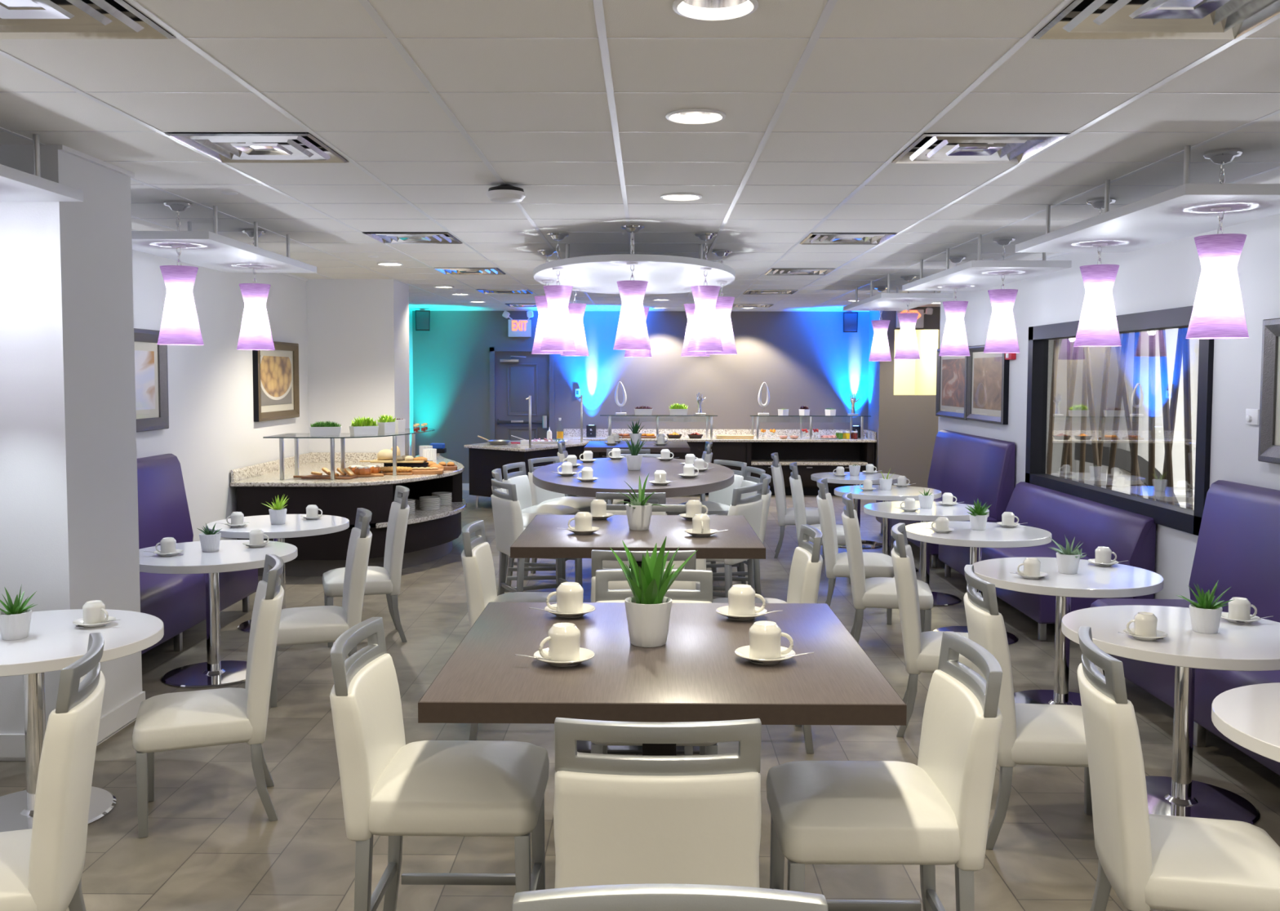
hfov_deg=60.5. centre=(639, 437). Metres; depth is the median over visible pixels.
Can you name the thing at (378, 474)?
cutting board
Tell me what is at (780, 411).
planter
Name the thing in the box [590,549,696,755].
dining chair
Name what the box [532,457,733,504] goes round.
table
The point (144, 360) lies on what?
print
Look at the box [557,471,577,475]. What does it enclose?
saucer
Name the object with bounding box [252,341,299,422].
framed picture
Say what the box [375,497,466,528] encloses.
shelf
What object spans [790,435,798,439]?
bowl
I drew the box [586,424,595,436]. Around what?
uplight
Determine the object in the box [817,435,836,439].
platter
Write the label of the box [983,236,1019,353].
pendant lamp
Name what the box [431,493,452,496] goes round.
plate
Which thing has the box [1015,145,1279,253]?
ceiling panel
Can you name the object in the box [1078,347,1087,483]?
slanted pole
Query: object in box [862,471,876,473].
saucer
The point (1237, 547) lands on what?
bench
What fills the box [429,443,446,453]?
napkin holder
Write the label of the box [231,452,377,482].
backsplash
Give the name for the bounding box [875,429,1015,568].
bench
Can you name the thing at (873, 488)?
saucer
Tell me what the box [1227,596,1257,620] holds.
coffee cup
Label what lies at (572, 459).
coffee cup
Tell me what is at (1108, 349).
slanted pole
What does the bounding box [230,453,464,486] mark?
countertop
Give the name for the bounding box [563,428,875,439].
backsplash
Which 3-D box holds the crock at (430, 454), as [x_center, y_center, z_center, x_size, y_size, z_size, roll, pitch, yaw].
[-2.207,0.175,11.496,0.145,0.115,0.146,0,3,0]
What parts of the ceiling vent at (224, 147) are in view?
plate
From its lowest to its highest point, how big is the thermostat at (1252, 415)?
0.084 m
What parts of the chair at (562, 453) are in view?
rail, backrest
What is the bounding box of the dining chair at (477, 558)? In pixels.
[461,520,556,740]
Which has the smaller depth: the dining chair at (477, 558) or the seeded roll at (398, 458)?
the dining chair at (477, 558)
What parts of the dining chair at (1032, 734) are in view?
rail, backrest, leg, seat, leg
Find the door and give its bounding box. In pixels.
[489,346,554,440]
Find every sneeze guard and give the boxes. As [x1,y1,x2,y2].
[262,427,435,479]
[600,413,717,439]
[746,414,871,439]
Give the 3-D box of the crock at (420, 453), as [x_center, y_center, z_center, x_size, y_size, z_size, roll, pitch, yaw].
[-2.342,0.147,11.997,0.145,0.115,0.146,0,3,0]
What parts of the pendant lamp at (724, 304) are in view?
lamp shade, chain, lamp shade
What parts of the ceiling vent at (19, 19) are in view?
plate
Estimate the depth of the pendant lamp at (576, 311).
9.19 m
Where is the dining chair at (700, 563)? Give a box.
[627,504,706,590]
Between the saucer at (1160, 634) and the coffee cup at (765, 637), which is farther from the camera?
the saucer at (1160, 634)
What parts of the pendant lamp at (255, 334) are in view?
chain, lamp shade, lamp shade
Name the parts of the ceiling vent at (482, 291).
plate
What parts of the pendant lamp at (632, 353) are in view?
lamp shade, lamp shade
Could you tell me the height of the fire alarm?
0.150 m
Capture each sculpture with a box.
[614,381,626,414]
[693,392,706,414]
[757,382,769,415]
[847,392,859,415]
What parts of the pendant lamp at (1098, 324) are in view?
lamp shade, lamp shade, chain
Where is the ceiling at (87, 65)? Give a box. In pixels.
[0,0,1279,310]
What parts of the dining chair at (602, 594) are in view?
leg, leg, rail, seat, backrest, leg, leg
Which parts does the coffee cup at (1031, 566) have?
handle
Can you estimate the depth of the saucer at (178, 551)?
5.97 m
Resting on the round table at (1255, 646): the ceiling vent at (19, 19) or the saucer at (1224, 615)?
the saucer at (1224, 615)
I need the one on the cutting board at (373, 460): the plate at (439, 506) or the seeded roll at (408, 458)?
the seeded roll at (408, 458)
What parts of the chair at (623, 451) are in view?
leg, rail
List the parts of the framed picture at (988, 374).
frame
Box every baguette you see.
[413,456,426,462]
[426,461,436,466]
[429,463,444,468]
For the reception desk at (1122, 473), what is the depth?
9.95 m
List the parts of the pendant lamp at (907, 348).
lamp shade, lamp shade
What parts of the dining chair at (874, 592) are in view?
rail, leg, backrest, leg, seat, leg, leg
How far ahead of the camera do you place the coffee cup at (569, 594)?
3.25 m
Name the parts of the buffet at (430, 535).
panel, panel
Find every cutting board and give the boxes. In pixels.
[293,475,358,479]
[338,471,383,477]
[360,459,424,462]
[380,471,413,475]
[410,468,444,474]
[443,465,457,471]
[715,434,754,439]
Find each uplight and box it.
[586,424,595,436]
[852,425,860,437]
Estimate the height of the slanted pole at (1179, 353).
2.647 m
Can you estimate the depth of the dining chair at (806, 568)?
5.01 m
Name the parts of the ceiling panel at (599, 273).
rod, rod, rod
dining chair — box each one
[0,632,105,910]
[132,553,284,838]
[270,507,372,707]
[322,485,409,647]
[461,520,556,740]
[490,478,582,595]
[502,462,580,586]
[590,549,696,755]
[591,568,717,755]
[627,504,706,590]
[665,441,712,513]
[712,524,822,753]
[766,631,1002,910]
[770,452,824,559]
[789,462,850,583]
[816,477,894,624]
[841,492,933,642]
[891,523,972,737]
[963,564,1092,849]
[1077,626,1279,910]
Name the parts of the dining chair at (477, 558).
rail, leg, backrest, seat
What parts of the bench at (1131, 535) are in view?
leg, seat, leg, backrest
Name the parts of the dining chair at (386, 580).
leg, leg, seat, leg, backrest, leg, rail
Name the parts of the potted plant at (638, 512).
pot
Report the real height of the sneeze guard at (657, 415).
0.334 m
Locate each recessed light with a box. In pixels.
[377,262,403,266]
[433,285,453,288]
[450,293,470,295]
[469,301,486,302]
[652,298,670,301]
[660,193,702,200]
[665,108,725,124]
[672,0,758,20]
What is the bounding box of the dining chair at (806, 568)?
[712,524,822,753]
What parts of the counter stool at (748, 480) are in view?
seat, leg, backrest, rail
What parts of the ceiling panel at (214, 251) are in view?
rod, rod, rod, rod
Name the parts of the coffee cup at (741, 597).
handle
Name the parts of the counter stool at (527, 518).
rail, backrest, leg, seat, leg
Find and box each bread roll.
[438,461,446,466]
[446,462,454,466]
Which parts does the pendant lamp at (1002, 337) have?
lamp shade, lamp shade, chain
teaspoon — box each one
[75,619,119,626]
[515,653,580,665]
[528,607,583,616]
[728,609,782,618]
[749,652,813,662]
[1118,631,1163,639]
[1235,616,1271,622]
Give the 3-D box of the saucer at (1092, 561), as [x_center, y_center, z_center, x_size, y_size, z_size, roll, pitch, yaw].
[2.434,0.659,5.766,0.153,0.022,0.153,0,3,0]
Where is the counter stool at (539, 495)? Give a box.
[528,456,593,573]
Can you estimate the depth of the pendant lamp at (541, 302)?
8.35 m
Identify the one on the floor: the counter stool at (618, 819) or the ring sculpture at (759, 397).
the counter stool at (618, 819)
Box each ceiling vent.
[0,0,175,39]
[165,132,348,163]
[362,231,462,244]
[432,267,505,275]
[476,288,533,293]
[504,291,536,306]
[732,291,773,307]
[742,289,799,294]
[764,268,835,275]
[800,232,897,244]
[892,133,1069,163]
[1032,0,1279,39]
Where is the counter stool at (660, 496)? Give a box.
[595,492,665,568]
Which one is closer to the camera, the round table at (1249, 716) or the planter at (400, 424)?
the round table at (1249, 716)
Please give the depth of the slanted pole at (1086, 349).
8.49 m
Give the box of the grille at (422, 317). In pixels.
[416,311,429,328]
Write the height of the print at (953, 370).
0.495 m
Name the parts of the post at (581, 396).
post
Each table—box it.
[0,608,164,831]
[138,539,297,688]
[205,514,349,633]
[417,601,906,755]
[510,515,765,754]
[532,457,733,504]
[583,440,689,453]
[810,471,901,549]
[834,484,942,572]
[863,501,989,606]
[905,520,1051,645]
[972,556,1163,706]
[1061,604,1279,824]
[1211,682,1279,762]
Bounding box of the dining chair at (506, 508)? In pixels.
[490,478,582,595]
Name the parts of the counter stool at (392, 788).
rail, leg, backrest, leg, seat, leg, leg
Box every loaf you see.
[377,448,392,460]
[379,466,413,472]
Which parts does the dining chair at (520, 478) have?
leg, rail, backrest, leg, seat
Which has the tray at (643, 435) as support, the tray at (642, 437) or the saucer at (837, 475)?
the tray at (642, 437)
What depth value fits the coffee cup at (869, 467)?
11.18 m
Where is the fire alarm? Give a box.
[1004,352,1016,359]
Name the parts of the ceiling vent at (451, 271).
plate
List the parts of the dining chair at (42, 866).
seat, backrest, leg, rail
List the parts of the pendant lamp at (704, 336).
lamp shade, lamp shade, chain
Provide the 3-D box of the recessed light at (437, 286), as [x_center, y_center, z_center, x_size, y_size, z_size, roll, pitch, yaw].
[-2.137,-1.710,11.941,0.224,0.149,0.224,0,3,0]
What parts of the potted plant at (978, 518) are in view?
pot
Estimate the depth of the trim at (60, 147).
8.92 m
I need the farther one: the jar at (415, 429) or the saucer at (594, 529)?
the jar at (415, 429)
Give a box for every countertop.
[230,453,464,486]
[463,439,589,451]
[563,436,876,442]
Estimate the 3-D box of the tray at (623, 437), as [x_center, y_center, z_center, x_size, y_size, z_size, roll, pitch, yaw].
[-0.232,-0.009,15.646,0.240,0.030,0.180,0,3,0]
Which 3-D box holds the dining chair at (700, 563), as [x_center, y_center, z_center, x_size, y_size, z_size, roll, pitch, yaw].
[0.145,0.870,5.822,0.434,0.974,0.556,0,3,0]
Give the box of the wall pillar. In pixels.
[0,144,142,760]
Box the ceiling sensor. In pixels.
[486,184,525,203]
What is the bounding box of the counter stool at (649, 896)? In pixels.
[511,883,827,910]
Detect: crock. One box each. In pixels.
[418,445,432,456]
[422,448,436,460]
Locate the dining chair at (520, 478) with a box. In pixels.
[502,462,580,586]
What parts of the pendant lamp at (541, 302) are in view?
lamp shade, lamp shade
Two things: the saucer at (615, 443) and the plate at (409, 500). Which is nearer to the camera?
the plate at (409, 500)
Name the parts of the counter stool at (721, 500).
seat, leg, backrest, rail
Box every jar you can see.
[413,424,417,431]
[421,423,425,431]
[835,431,839,439]
[838,431,842,439]
[842,431,847,439]
[845,431,849,439]
[850,431,854,439]
[853,431,857,439]
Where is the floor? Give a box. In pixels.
[0,490,1279,910]
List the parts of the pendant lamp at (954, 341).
lamp shade, lamp shade, chain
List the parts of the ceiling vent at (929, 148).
plate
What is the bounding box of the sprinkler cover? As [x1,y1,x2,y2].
[221,191,238,195]
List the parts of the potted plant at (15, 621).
pot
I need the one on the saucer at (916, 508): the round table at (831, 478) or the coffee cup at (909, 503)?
the coffee cup at (909, 503)
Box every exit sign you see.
[502,311,533,337]
[896,307,933,328]
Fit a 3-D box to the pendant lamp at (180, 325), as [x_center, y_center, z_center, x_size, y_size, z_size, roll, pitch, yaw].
[-2.597,-0.924,6.180,0.244,0.798,0.244,0,3,0]
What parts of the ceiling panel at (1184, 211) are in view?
rod, rod, rod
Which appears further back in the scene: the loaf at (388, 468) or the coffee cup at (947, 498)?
the loaf at (388, 468)
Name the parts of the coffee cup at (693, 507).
handle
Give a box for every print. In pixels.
[134,350,155,410]
[260,355,292,405]
[941,358,964,407]
[973,356,1002,410]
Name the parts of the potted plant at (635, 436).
pot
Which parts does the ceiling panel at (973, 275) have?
rod, rod, rod, rod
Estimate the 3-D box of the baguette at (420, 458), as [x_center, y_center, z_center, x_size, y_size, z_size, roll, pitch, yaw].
[-2.018,0.199,10.064,0.130,0.048,0.069,0,3,-11]
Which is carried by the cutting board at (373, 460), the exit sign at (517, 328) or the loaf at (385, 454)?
the loaf at (385, 454)
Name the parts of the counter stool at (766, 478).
leg, backrest, rail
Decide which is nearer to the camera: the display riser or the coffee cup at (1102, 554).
the coffee cup at (1102, 554)
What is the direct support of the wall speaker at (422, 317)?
attached to the wall at (802, 358)
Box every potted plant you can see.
[0,583,37,639]
[196,522,221,551]
[261,494,288,524]
[609,537,697,647]
[617,474,667,530]
[625,438,647,470]
[627,419,642,444]
[848,464,860,475]
[879,468,893,490]
[918,488,933,508]
[964,497,991,530]
[1048,534,1086,573]
[1176,581,1234,634]
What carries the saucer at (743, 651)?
on the square table at (698, 675)
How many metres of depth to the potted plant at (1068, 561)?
5.50 m
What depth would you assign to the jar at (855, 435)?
15.49 m
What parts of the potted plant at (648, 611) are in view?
pot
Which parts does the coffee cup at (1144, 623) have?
handle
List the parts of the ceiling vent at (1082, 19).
plate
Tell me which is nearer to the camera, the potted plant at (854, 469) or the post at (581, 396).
the potted plant at (854, 469)
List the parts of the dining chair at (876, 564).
rail, backrest, leg, seat, leg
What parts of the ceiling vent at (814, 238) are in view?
plate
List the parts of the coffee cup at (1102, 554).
handle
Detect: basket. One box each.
[666,431,682,438]
[687,431,702,438]
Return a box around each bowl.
[779,435,787,439]
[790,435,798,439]
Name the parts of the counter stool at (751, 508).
seat, leg, backrest, rail, leg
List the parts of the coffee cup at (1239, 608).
handle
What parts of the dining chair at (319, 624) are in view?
leg, seat, leg, backrest, rail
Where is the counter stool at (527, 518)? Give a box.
[491,468,564,593]
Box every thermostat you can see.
[575,388,580,396]
[1245,408,1259,425]
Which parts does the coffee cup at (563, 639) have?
handle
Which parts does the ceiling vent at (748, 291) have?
plate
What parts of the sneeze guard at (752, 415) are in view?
post, post, post, post, post, post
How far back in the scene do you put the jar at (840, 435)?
15.49 m
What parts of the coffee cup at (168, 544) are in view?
handle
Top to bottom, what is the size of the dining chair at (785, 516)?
0.955 m
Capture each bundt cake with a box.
[347,465,360,473]
[354,466,371,475]
[365,464,380,473]
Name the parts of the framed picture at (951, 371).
frame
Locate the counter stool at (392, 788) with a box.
[329,617,549,910]
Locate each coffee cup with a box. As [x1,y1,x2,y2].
[82,600,108,624]
[155,537,176,553]
[226,511,244,524]
[248,529,268,544]
[306,504,322,517]
[538,622,580,662]
[546,582,583,613]
[556,462,573,473]
[562,454,577,465]
[567,511,592,530]
[577,466,593,479]
[579,450,592,460]
[590,499,606,516]
[604,435,614,443]
[608,448,621,457]
[612,433,622,440]
[653,470,666,482]
[657,433,667,440]
[657,435,664,444]
[660,448,673,458]
[683,463,698,475]
[684,453,697,463]
[685,499,707,516]
[692,513,710,533]
[693,458,708,469]
[728,584,765,616]
[748,620,793,659]
[833,466,844,475]
[859,479,872,488]
[866,463,876,471]
[897,475,910,484]
[900,497,915,509]
[931,516,949,530]
[942,493,956,503]
[1001,511,1018,524]
[1017,557,1040,576]
[1094,546,1116,563]
[1126,611,1157,637]
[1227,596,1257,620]
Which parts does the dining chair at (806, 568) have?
seat, backrest, leg, rail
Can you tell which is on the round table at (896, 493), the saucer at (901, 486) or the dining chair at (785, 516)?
the saucer at (901, 486)
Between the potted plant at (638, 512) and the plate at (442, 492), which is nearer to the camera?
the potted plant at (638, 512)
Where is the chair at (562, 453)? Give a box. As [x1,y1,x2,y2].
[557,440,607,504]
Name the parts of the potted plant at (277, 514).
pot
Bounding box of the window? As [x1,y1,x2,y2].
[1025,305,1213,535]
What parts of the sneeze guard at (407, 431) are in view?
post, post, post, post, post, post, post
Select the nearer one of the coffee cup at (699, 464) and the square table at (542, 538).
the square table at (542, 538)
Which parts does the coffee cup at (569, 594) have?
handle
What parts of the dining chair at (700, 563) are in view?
backrest, rail, seat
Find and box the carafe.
[556,417,563,439]
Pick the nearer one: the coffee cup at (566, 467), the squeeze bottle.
the coffee cup at (566, 467)
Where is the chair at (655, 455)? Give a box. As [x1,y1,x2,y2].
[612,453,660,504]
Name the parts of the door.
push plate, moulding, moulding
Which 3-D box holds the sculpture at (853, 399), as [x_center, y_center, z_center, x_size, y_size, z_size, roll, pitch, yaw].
[3.040,-0.477,15.592,0.171,0.319,0.100,0,3,6]
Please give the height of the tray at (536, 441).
0.059 m
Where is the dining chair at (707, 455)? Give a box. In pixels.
[665,441,712,513]
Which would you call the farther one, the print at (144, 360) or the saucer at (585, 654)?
the print at (144, 360)
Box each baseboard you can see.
[0,691,145,757]
[462,483,469,490]
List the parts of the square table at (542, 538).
plate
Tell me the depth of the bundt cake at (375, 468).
9.71 m
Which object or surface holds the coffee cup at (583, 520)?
on the saucer at (594, 529)
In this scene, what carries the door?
in the wall at (802, 358)
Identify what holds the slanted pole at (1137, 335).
on the floor
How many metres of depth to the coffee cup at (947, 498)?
8.41 m
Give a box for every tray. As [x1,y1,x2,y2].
[531,438,567,443]
[531,440,567,443]
[617,433,630,438]
[619,435,630,438]
[640,433,656,438]
[640,435,656,438]
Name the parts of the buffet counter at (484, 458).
leg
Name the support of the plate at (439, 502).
on the plate at (419, 504)
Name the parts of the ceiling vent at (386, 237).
plate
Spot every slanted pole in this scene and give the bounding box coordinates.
[1046,338,1058,475]
[1059,337,1079,478]
[1066,337,1071,479]
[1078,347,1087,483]
[1083,346,1101,487]
[1093,346,1111,485]
[1106,332,1128,489]
[1115,333,1143,497]
[1129,331,1141,496]
[1147,329,1155,500]
[1158,328,1174,505]
[1159,327,1182,502]
[1182,327,1193,510]
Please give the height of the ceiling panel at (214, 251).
0.240 m
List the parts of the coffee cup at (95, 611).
handle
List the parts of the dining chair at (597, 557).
backrest, rail, leg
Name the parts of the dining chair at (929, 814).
leg, leg, seat, leg, backrest, leg, rail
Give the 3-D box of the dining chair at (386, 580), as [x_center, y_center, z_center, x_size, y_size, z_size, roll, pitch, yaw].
[-1.749,0.807,7.020,0.540,0.955,0.424,-1,3,-19]
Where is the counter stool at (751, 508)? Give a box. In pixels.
[706,482,763,597]
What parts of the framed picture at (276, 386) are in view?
frame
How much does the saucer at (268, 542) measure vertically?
0.022 m
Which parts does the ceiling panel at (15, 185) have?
rod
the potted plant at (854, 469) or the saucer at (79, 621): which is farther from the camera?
the potted plant at (854, 469)
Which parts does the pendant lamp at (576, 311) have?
lamp shade, lamp shade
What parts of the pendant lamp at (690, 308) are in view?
lamp shade, lamp shade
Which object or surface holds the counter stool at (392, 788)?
on the floor
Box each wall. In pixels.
[132,249,413,542]
[306,279,409,456]
[412,311,869,483]
[867,306,940,488]
[893,329,1122,480]
[937,213,1279,599]
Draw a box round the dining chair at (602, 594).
[591,568,717,755]
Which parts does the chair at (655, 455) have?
seat, rail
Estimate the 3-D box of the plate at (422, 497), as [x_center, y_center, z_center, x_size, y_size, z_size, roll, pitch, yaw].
[-1.949,0.557,10.164,0.195,0.012,0.195,0,3,0]
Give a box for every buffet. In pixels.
[230,452,466,576]
[563,428,876,495]
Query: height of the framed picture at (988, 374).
0.725 m
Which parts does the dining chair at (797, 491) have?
rail, backrest, seat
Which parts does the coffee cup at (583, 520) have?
handle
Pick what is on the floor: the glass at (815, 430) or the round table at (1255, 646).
the round table at (1255, 646)
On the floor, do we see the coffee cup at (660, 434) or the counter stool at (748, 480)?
the counter stool at (748, 480)
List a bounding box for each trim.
[0,0,1279,310]
[57,144,1069,311]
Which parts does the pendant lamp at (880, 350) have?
lamp shade, lamp shade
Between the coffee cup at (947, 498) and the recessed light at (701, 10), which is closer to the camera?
the recessed light at (701, 10)
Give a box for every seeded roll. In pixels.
[396,455,402,460]
[404,455,413,460]
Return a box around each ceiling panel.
[0,133,83,201]
[131,205,316,272]
[533,233,735,294]
[843,273,952,311]
[902,234,1071,290]
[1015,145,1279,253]
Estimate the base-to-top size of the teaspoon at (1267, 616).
0.022 m
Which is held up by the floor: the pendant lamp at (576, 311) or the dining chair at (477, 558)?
the dining chair at (477, 558)
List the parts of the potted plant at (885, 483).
pot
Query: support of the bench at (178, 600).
on the floor
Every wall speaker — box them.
[414,310,430,331]
[843,311,857,333]
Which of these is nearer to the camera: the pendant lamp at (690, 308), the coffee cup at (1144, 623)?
the coffee cup at (1144, 623)
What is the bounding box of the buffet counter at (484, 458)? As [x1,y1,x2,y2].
[463,439,589,506]
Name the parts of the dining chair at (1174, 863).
leg, rail, backrest, seat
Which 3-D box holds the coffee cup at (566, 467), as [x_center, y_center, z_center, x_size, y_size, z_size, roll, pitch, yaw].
[-0.533,0.222,7.883,0.102,0.088,0.082,2,3,23]
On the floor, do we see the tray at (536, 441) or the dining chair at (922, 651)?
the dining chair at (922, 651)
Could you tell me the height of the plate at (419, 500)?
0.012 m
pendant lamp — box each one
[157,200,204,345]
[236,228,275,350]
[531,248,563,354]
[540,231,576,351]
[560,288,589,355]
[613,223,650,350]
[624,306,651,357]
[680,301,709,356]
[687,231,723,351]
[705,248,737,354]
[868,286,891,361]
[893,275,919,359]
[938,255,969,355]
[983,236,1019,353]
[1073,197,1121,346]
[1185,148,1248,338]
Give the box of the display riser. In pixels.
[383,460,432,467]
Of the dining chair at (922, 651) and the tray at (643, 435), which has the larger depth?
the tray at (643, 435)
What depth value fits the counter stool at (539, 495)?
9.30 m
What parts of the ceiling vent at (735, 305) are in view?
plate, frame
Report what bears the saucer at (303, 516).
on the round table at (295, 526)
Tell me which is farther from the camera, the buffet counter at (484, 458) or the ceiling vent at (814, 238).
the buffet counter at (484, 458)
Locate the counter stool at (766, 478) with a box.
[712,473,771,595]
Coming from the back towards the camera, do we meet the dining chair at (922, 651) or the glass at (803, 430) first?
the glass at (803, 430)
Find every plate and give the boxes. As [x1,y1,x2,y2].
[393,498,415,502]
[418,496,439,499]
[418,499,440,502]
[418,501,439,503]
[418,503,439,506]
[418,505,439,507]
[418,506,439,509]
[418,507,439,510]
[419,497,440,501]
[419,502,440,505]
[431,491,452,494]
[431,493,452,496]
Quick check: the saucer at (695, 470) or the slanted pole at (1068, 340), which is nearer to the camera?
the saucer at (695, 470)
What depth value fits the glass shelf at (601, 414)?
15.56 m
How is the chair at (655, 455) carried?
on the floor
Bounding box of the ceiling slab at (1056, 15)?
[156,15,1067,291]
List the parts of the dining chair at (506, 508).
leg, rail, backrest, leg, leg, leg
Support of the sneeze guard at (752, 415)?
on the buffet at (811, 456)
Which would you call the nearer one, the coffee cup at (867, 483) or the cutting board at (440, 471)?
the coffee cup at (867, 483)
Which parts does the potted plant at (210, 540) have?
pot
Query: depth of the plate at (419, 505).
10.08 m
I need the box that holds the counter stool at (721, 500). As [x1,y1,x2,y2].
[666,459,746,577]
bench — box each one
[137,453,257,654]
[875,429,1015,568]
[938,481,1156,640]
[1090,480,1279,775]
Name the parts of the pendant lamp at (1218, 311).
lamp shade, lamp shade, chain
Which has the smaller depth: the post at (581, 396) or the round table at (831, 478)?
the round table at (831, 478)
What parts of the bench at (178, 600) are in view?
backrest, leg, seat, leg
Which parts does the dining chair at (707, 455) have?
leg, backrest, rail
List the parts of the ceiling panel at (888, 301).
rod, rod, rod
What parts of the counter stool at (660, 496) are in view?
rail, backrest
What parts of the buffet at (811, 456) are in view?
door, door, door, door, door, panel, door, door, door, panel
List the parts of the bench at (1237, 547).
seat, leg, backrest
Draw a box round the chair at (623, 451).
[606,448,650,504]
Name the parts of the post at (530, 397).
post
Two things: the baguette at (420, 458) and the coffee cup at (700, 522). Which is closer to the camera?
the coffee cup at (700, 522)
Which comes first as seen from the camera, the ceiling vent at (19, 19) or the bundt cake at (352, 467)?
the ceiling vent at (19, 19)
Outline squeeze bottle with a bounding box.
[546,427,551,439]
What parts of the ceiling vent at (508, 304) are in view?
frame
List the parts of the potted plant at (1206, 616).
pot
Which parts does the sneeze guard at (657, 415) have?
post, post, post, post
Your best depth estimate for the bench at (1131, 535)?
7.60 m
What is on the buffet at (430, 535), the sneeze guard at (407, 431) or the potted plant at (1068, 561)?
the sneeze guard at (407, 431)
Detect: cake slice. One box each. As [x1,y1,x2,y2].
[311,471,322,475]
[321,467,330,475]
[336,467,346,475]
[343,467,354,475]
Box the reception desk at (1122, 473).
[1074,442,1180,506]
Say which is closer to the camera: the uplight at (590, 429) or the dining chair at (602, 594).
the dining chair at (602, 594)
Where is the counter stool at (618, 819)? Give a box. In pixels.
[553,717,761,888]
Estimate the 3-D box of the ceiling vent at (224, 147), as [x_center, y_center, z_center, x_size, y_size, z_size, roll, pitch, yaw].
[-1.609,-1.312,4.668,0.582,0.179,0.582,0,3,0]
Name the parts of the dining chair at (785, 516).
rail, backrest, leg, seat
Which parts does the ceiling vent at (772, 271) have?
plate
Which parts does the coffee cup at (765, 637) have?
handle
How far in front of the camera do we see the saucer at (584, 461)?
9.07 m
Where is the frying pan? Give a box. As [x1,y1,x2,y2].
[477,435,510,444]
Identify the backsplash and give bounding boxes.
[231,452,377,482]
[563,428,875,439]
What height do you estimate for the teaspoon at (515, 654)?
0.022 m
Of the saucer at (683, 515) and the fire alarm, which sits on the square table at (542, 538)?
the saucer at (683, 515)
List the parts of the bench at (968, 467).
leg, seat, backrest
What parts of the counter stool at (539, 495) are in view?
leg, rail, backrest, seat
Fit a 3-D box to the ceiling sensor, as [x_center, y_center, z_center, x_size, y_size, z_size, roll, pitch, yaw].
[-0.680,-1.241,5.575,0.196,0.087,0.196,0,3,0]
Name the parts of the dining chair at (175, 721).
leg, leg, seat, leg, backrest, leg, rail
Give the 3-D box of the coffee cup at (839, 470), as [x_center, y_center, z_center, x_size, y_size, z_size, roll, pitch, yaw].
[1.980,0.331,10.895,0.102,0.088,0.082,2,4,32]
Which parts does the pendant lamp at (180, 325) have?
chain, lamp shade, lamp shade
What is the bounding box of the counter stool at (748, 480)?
[706,466,765,597]
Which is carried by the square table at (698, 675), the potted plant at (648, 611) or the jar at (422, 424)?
the potted plant at (648, 611)
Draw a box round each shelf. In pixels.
[268,428,433,437]
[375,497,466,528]
[600,413,716,415]
[746,414,871,416]
[751,458,867,465]
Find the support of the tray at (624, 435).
on the buffet at (811, 456)
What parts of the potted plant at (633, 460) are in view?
pot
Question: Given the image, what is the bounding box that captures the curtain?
[1118,328,1199,510]
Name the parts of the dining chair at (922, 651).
rail, leg, backrest, leg, seat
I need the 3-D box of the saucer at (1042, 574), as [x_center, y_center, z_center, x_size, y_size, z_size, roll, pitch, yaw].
[1.928,0.679,5.400,0.153,0.022,0.153,0,3,0]
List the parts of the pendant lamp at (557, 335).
chain, lamp shade, lamp shade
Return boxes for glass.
[801,428,808,439]
[813,428,818,439]
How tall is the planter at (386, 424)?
0.173 m
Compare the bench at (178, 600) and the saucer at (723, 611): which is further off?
the bench at (178, 600)
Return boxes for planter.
[309,421,342,435]
[348,415,378,435]
[376,413,395,433]
[395,418,405,432]
[634,405,652,414]
[669,403,688,414]
[777,408,788,415]
[799,405,809,415]
[824,408,835,415]
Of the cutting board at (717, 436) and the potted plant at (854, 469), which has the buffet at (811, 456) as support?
the cutting board at (717, 436)
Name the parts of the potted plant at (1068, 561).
pot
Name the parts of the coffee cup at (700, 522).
handle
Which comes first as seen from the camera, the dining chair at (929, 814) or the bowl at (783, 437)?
the dining chair at (929, 814)
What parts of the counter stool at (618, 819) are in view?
backrest, rail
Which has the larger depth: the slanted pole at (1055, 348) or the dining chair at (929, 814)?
the slanted pole at (1055, 348)
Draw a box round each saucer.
[72,616,115,627]
[153,549,183,556]
[225,521,249,527]
[242,540,270,547]
[300,514,323,519]
[533,647,595,666]
[544,603,595,617]
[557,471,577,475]
[566,526,599,534]
[576,477,598,481]
[578,458,597,462]
[590,512,613,519]
[604,442,617,444]
[608,456,624,459]
[648,480,670,485]
[653,443,667,445]
[656,457,674,461]
[677,473,698,478]
[678,513,708,519]
[684,528,718,537]
[694,467,708,471]
[715,605,767,620]
[734,645,795,664]
[833,473,847,476]
[858,487,876,491]
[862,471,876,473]
[893,483,909,487]
[900,506,920,511]
[930,527,955,533]
[937,501,957,506]
[995,521,1020,527]
[1015,570,1048,579]
[1087,558,1118,566]
[1123,627,1167,640]
[1221,612,1260,623]
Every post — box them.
[525,395,531,448]
[577,395,582,442]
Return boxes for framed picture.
[133,328,168,431]
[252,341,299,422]
[935,348,969,420]
[966,344,1009,424]
[1257,318,1279,464]
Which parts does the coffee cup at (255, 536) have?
handle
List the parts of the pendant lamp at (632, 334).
lamp shade, chain, lamp shade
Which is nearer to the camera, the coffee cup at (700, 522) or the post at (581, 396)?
the coffee cup at (700, 522)

